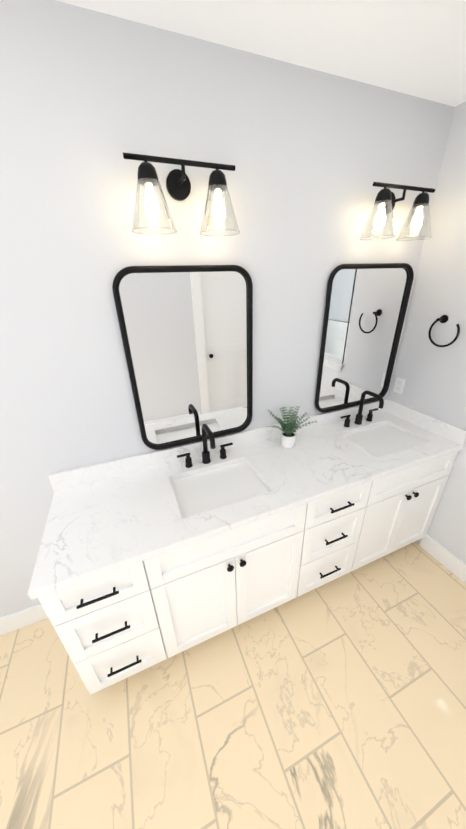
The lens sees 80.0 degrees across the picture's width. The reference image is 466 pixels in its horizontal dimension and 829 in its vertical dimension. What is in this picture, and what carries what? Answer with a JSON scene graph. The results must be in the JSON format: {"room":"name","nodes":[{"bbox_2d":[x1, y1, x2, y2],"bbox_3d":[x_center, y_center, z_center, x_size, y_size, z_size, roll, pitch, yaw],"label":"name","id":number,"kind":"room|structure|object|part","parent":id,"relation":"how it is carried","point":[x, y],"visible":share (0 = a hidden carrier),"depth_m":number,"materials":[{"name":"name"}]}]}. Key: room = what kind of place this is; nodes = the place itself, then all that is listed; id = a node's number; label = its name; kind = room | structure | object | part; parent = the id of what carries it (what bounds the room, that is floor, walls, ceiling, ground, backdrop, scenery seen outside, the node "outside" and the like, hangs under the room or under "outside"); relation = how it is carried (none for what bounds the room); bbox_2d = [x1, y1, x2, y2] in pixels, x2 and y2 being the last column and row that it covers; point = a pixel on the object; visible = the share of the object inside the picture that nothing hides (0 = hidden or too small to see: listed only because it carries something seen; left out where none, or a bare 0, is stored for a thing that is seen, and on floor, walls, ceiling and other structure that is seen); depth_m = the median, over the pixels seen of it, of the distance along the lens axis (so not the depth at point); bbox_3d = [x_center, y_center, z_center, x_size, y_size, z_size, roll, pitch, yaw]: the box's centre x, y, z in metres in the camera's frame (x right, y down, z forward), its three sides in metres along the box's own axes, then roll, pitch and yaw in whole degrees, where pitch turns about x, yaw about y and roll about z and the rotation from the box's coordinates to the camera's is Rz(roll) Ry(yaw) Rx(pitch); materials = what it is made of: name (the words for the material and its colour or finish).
{"room":"bathroom","nodes":[
{"label":"bathroom","id":0,"kind":"room"},
{"bbox_2d":[48,398,387,493],"bbox_3d":[0.143,0.138,1.796,2.308,0.100,0.020,-11,27,-19],"label":"backsplash","id":1,"kind":"structure","parent":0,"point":[64,480],"depth_m":1.62,"materials":[{"name":"white stone"}]},
{"bbox_2d":[0,0,453,617],"bbox_3d":[-1.182,0.044,1.233,5.100,2.660,0.100,-11,27,-19],"label":"wall","id":2,"kind":"structure","parent":0,"point":[88,98],"depth_m":1.20,"materials":[{"name":"white paint"}]},
{"bbox_2d":[123,152,239,236],"bbox_3d":[-0.188,-0.848,1.089,0.444,0.230,0.191,-11,27,-19],"label":"lamp","id":3,"kind":"object","parent":2,"relation":"attached to","point":[178,185],"visible":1,"depth_m":1.07,"materials":[{"name":"black"}]},
{"bbox_3d":[-0.309,-0.786,1.053,0.174,0.156,0.174,-11,27,-19],"label":"lamp shade","id":4,"kind":"part","parent":3,"relation":"part of","materials":[{"name":"clear glass"}]},
{"bbox_3d":[-0.199,-0.915,1.082,0.420,0.104,0.142,-11,27,-19],"label":"arm","id":5,"kind":"part","parent":3,"relation":"part of"},
{"bbox_3d":[-0.059,-0.836,1.142,0.174,0.156,0.174,-11,27,-19],"label":"lamp shade","id":6,"kind":"part","parent":3,"relation":"part of","materials":[{"name":"clear glass"}]},
{"bbox_2d":[112,265,252,449],"bbox_3d":[-0.198,-0.260,1.451,0.661,0.916,0.030,-11,27,-19],"label":"mirror","id":7,"kind":"object","parent":2,"relation":"attached to","point":[187,334],"visible":1,"depth_m":1.41,"materials":[{"name":"black mirror"}]},
{"bbox_2d":[315,263,413,412],"bbox_3d":[0.849,-0.471,1.821,0.661,0.916,0.030,-11,27,-19],"label":"mirror","id":8,"kind":"object","parent":2,"relation":"attached to","point":[366,304],"visible":0.96,"depth_m":1.79,"materials":[{"name":"black mirror"}]},
{"bbox_2d":[359,182,434,240],"bbox_3d":[0.877,-1.063,1.466,0.444,0.230,0.191,-11,27,-19],"label":"lamp","id":9,"kind":"object","parent":2,"relation":"attached to","point":[385,200],"visible":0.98,"depth_m":1.45,"materials":[{"name":"black"}]},
{"bbox_3d":[0.756,-1.000,1.431,0.174,0.156,0.174,-11,27,-19],"label":"lamp shade","id":10,"kind":"part","parent":9,"relation":"part of","materials":[{"name":"clear glass"}]},
{"bbox_3d":[0.866,-1.129,1.459,0.420,0.104,0.142,-11,27,-19],"label":"arm","id":11,"kind":"part","parent":9,"relation":"part of"},
{"bbox_3d":[1.006,-1.051,1.519,0.174,0.156,0.174,-11,27,-19],"label":"lamp shade","id":12,"kind":"part","parent":9,"relation":"part of","materials":[{"name":"clear glass"}]},
{"bbox_2d":[0,541,465,828],"bbox_3d":[0.376,1.757,0.703,7.000,0.060,3.500,-11,27,-19],"label":"floor","id":13,"kind":"structure","parent":0,"point":[339,703],"depth_m":1.30,"materials":[{"name":"tile"}]},
{"bbox_2d":[0,603,47,635],"bbox_3d":[-2.148,1.411,1.367,2.690,0.135,0.014,-11,27,-19],"label":"baseboard","id":14,"kind":"structure","parent":13,"relation":"on","point":[17,620],"depth_m":1.67,"materials":[{"name":"white wood"}]},
{"bbox_2d":[31,450,459,694],"bbox_3d":[0.271,0.723,1.781,2.298,0.879,0.598,-11,27,-19],"label":"bathroom vanity","id":15,"kind":"object","parent":13,"relation":"on","point":[147,560],"depth_m":1.39,"materials":[{"name":"white wood"}]},
{"bbox_3d":[-0.534,0.701,1.103,0.364,0.185,0.018,-11,27,-19],"label":"drawer","id":16,"kind":"part","parent":15,"relation":"part of","materials":[{"name":"white wood"}]},
{"bbox_3d":[-0.525,0.711,1.082,0.150,0.009,0.031,-11,27,-19],"label":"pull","id":17,"kind":"part","parent":15,"relation":"part of","materials":[{"name":"black metal"}]},
{"bbox_3d":[-0.527,0.915,1.205,0.364,0.277,0.018,-11,27,-19],"label":"drawer","id":18,"kind":"part","parent":15,"relation":"part of","materials":[{"name":"white wood"}]},
{"bbox_3d":[-0.518,0.925,1.184,0.150,0.009,0.031,-11,27,-19],"label":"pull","id":19,"kind":"part","parent":15,"relation":"part of","materials":[{"name":"black metal"}]},
{"bbox_3d":[-0.519,1.172,1.328,0.364,0.282,0.018,-11,27,-19],"label":"drawer","id":20,"kind":"part","parent":15,"relation":"part of","materials":[{"name":"white wood"}]},
{"bbox_3d":[-0.510,1.182,1.307,0.150,0.009,0.031,-11,27,-19],"label":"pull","id":21,"kind":"part","parent":15,"relation":"part of","materials":[{"name":"black metal"}]},
{"bbox_3d":[-0.168,0.973,1.393,0.390,0.565,0.018,-11,27,-19],"label":"door","id":22,"kind":"part","parent":15,"relation":"part of","materials":[{"name":"white wood"}]},
{"bbox_3d":[-0.014,0.726,1.318,0.035,0.035,0.030,-11,27,-19],"label":"knob","id":23,"kind":"part","parent":15,"relation":"part of","materials":[{"name":"black metal"}]},
{"bbox_3d":[0.046,0.715,1.339,0.035,0.035,0.030,-11,27,-19],"label":"knob","id":24,"kind":"part","parent":15,"relation":"part of","materials":[{"name":"black metal"}]},
{"bbox_2d":[28,410,462,597],"bbox_3d":[0.249,0.308,1.590,2.308,0.035,0.578,-11,27,-19],"label":"countertop","id":25,"kind":"structure","parent":15,"relation":"on","point":[97,527],"depth_m":1.37,"materials":[{"name":"white stone"}]},
{"bbox_2d":[177,424,232,467],"bbox_3d":[-0.134,0.186,1.523,0.334,0.263,0.194,-11,27,-19],"label":"faucet","id":26,"kind":"object","parent":25,"relation":"on","point":[205,429],"visible":1,"depth_m":1.58,"materials":[{"name":"black metal"}]},
{"bbox_3d":[-0.274,0.261,1.580,0.083,0.086,0.042,-11,27,-19],"label":"handle","id":27,"kind":"part","parent":26,"relation":"part of","materials":[{"name":"black metal"}]},
{"bbox_3d":[-0.134,0.186,1.523,0.052,0.263,0.194,-11,27,-19],"label":"spout","id":28,"kind":"part","parent":26,"relation":"part of","materials":[{"name":"black metal"}]},
{"bbox_3d":[-0.042,0.214,1.662,0.083,0.086,0.042,-11,27,-19],"label":"handle","id":29,"kind":"part","parent":26,"relation":"part of","materials":[{"name":"black metal"}]},
{"bbox_2d":[172,462,267,517],"bbox_3d":[-0.073,0.446,1.500,0.448,0.142,0.318,-11,27,-19],"label":"sink","id":30,"kind":"object","parent":25,"relation":"in","point":[221,485],"depth_m":1.48,"materials":[{"name":"white ceramic"}]},
{"bbox_2d":[265,406,313,447],"bbox_3d":[0.328,0.092,1.724,0.344,0.232,0.251,-11,27,-19],"label":"plant","id":31,"kind":"object","parent":25,"relation":"on","point":[288,436],"visible":1,"depth_m":1.73,"materials":[{"name":"green plant"}]},
{"bbox_3d":[0.350,0.157,1.757,0.092,0.085,0.092,-11,27,-19],"label":"pot","id":32,"kind":"part","parent":31,"relation":"part of","materials":[{"name":"white ceramic"}]},
{"bbox_2d":[340,390,383,426],"bbox_3d":[0.931,-0.029,1.900,0.334,0.263,0.194,-11,27,-19],"label":"faucet","id":33,"kind":"object","parent":25,"relation":"on","point":[358,418],"visible":1,"depth_m":1.95,"materials":[{"name":"black metal"}]},
{"bbox_3d":[0.791,0.047,1.957,0.083,0.086,0.042,-11,27,-19],"label":"handle","id":34,"kind":"part","parent":33,"relation":"part of","materials":[{"name":"black metal"}]},
{"bbox_3d":[0.931,-0.029,1.900,0.052,0.263,0.194,-11,27,-19],"label":"spout","id":35,"kind":"part","parent":33,"relation":"part of","materials":[{"name":"black metal"}]},
{"bbox_3d":[1.024,0.000,2.039,0.083,0.086,0.042,-11,27,-19],"label":"handle","id":36,"kind":"part","parent":33,"relation":"part of","materials":[{"name":"black metal"}]},
{"bbox_2d":[344,422,423,457],"bbox_3d":[0.992,0.232,1.877,0.448,0.142,0.318,-11,27,-19],"label":"sink","id":37,"kind":"object","parent":25,"relation":"in","point":[384,438],"depth_m":1.88,"materials":[{"name":"white ceramic"}]},
{"bbox_3d":[0.196,0.900,1.522,0.390,0.565,0.018,-11,27,-19],"label":"door","id":38,"kind":"part","parent":15,"relation":"part of","materials":[{"name":"white wood"}]},
{"bbox_3d":[0.581,0.951,1.718,0.419,0.282,0.018,-11,27,-19],"label":"drawer","id":39,"kind":"part","parent":15,"relation":"part of","materials":[{"name":"white wood"}]},
{"bbox_3d":[0.590,0.961,1.697,0.150,0.009,0.031,-11,27,-19],"label":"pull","id":40,"kind":"part","parent":15,"relation":"part of","materials":[{"name":"black metal"}]},
{"bbox_3d":[0.572,0.694,1.595,0.419,0.277,0.018,-11,27,-19],"label":"drawer","id":41,"kind":"part","parent":15,"relation":"part of","materials":[{"name":"white wood"}]},
{"bbox_3d":[0.582,0.703,1.574,0.150,0.009,0.031,-11,27,-19],"label":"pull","id":42,"kind":"part","parent":15,"relation":"part of","materials":[{"name":"black metal"}]},
{"bbox_3d":[0.566,0.480,1.492,0.419,0.185,0.018,-11,27,-19],"label":"drawer","id":43,"kind":"part","parent":15,"relation":"part of","materials":[{"name":"white wood"}]},
{"bbox_3d":[0.575,0.490,1.471,0.150,0.009,0.031,-11,27,-19],"label":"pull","id":44,"kind":"part","parent":15,"relation":"part of","materials":[{"name":"black metal"}]},
{"bbox_3d":[0.939,0.750,1.785,0.352,0.565,0.018,-11,27,-19],"label":"door","id":45,"kind":"part","parent":15,"relation":"part of","materials":[{"name":"white wood"}]},
{"bbox_3d":[1.076,0.507,1.704,0.035,0.035,0.030,-11,27,-19],"label":"knob","id":46,"kind":"part","parent":15,"relation":"part of","materials":[{"name":"black metal"}]},
{"bbox_3d":[1.135,0.495,1.725,0.035,0.035,0.030,-11,27,-19],"label":"knob","id":47,"kind":"part","parent":15,"relation":"part of","materials":[{"name":"black metal"}]},
{"bbox_3d":[1.268,0.684,1.902,0.352,0.565,0.018,-11,27,-19],"label":"door","id":48,"kind":"part","parent":15,"relation":"part of","materials":[{"name":"white wood"}]},
{"bbox_2d":[56,0,465,106],"bbox_3d":[0.298,-0.704,-0.476,7.000,0.080,3.500,-11,27,-19],"label":"ceiling","id":49,"kind":"structure","parent":0,"point":[416,48],"depth_m":0.99,"materials":[{"name":"white paint"}]},
{"bbox_2d":[388,101,465,541],"bbox_3d":[2.159,-0.505,2.158,1.900,2.660,0.630,-11,27,-19],"label":"wall","id":50,"kind":"structure","parent":0,"point":[430,373],"depth_m":1.69,"materials":[{"name":"white paint"}]},
{"bbox_2d":[393,377,404,393],"bbox_3d":[1.226,-0.214,2.048,0.008,0.115,0.070,-11,27,-19],"label":"electrical outlet plate","id":51,"kind":"object","parent":50,"relation":"attached to","point":[399,385],"visible":1,"depth_m":2.04,"materials":[{"name":"white plastic"}]},
{"bbox_2d":[428,315,459,346],"bbox_3d":[1.277,-0.497,1.666,0.057,0.179,0.176,-11,27,-19],"label":"towel ring","id":52,"kind":"object","parent":50,"relation":"attached to","point":[443,318],"visible":1,"depth_m":1.67,"materials":[{"name":"black metal"}]},
{"bbox_2d":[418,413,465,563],"bbox_3d":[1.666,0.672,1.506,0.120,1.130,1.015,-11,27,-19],"label":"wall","id":53,"kind":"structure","parent":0,"point":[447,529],"depth_m":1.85,"materials":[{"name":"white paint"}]},
{"bbox_2d":[388,399,465,445],"bbox_3d":[1.311,0.038,1.928,0.020,0.100,0.558,-11,27,-19],"label":"backsplash","id":54,"kind":"structure","parent":53,"relation":"attached to","point":[456,434],"depth_m":1.87,"materials":[{"name":"white stone"}]},
{"bbox_2d":[419,534,465,583],"bbox_3d":[1.622,1.137,1.690,0.014,0.135,0.995,-11,27,-19],"label":"baseboard","id":55,"kind":"structure","parent":53,"relation":"attached to","point":[447,559],"depth_m":1.96,"materials":[{"name":"white wood"}]}
]}

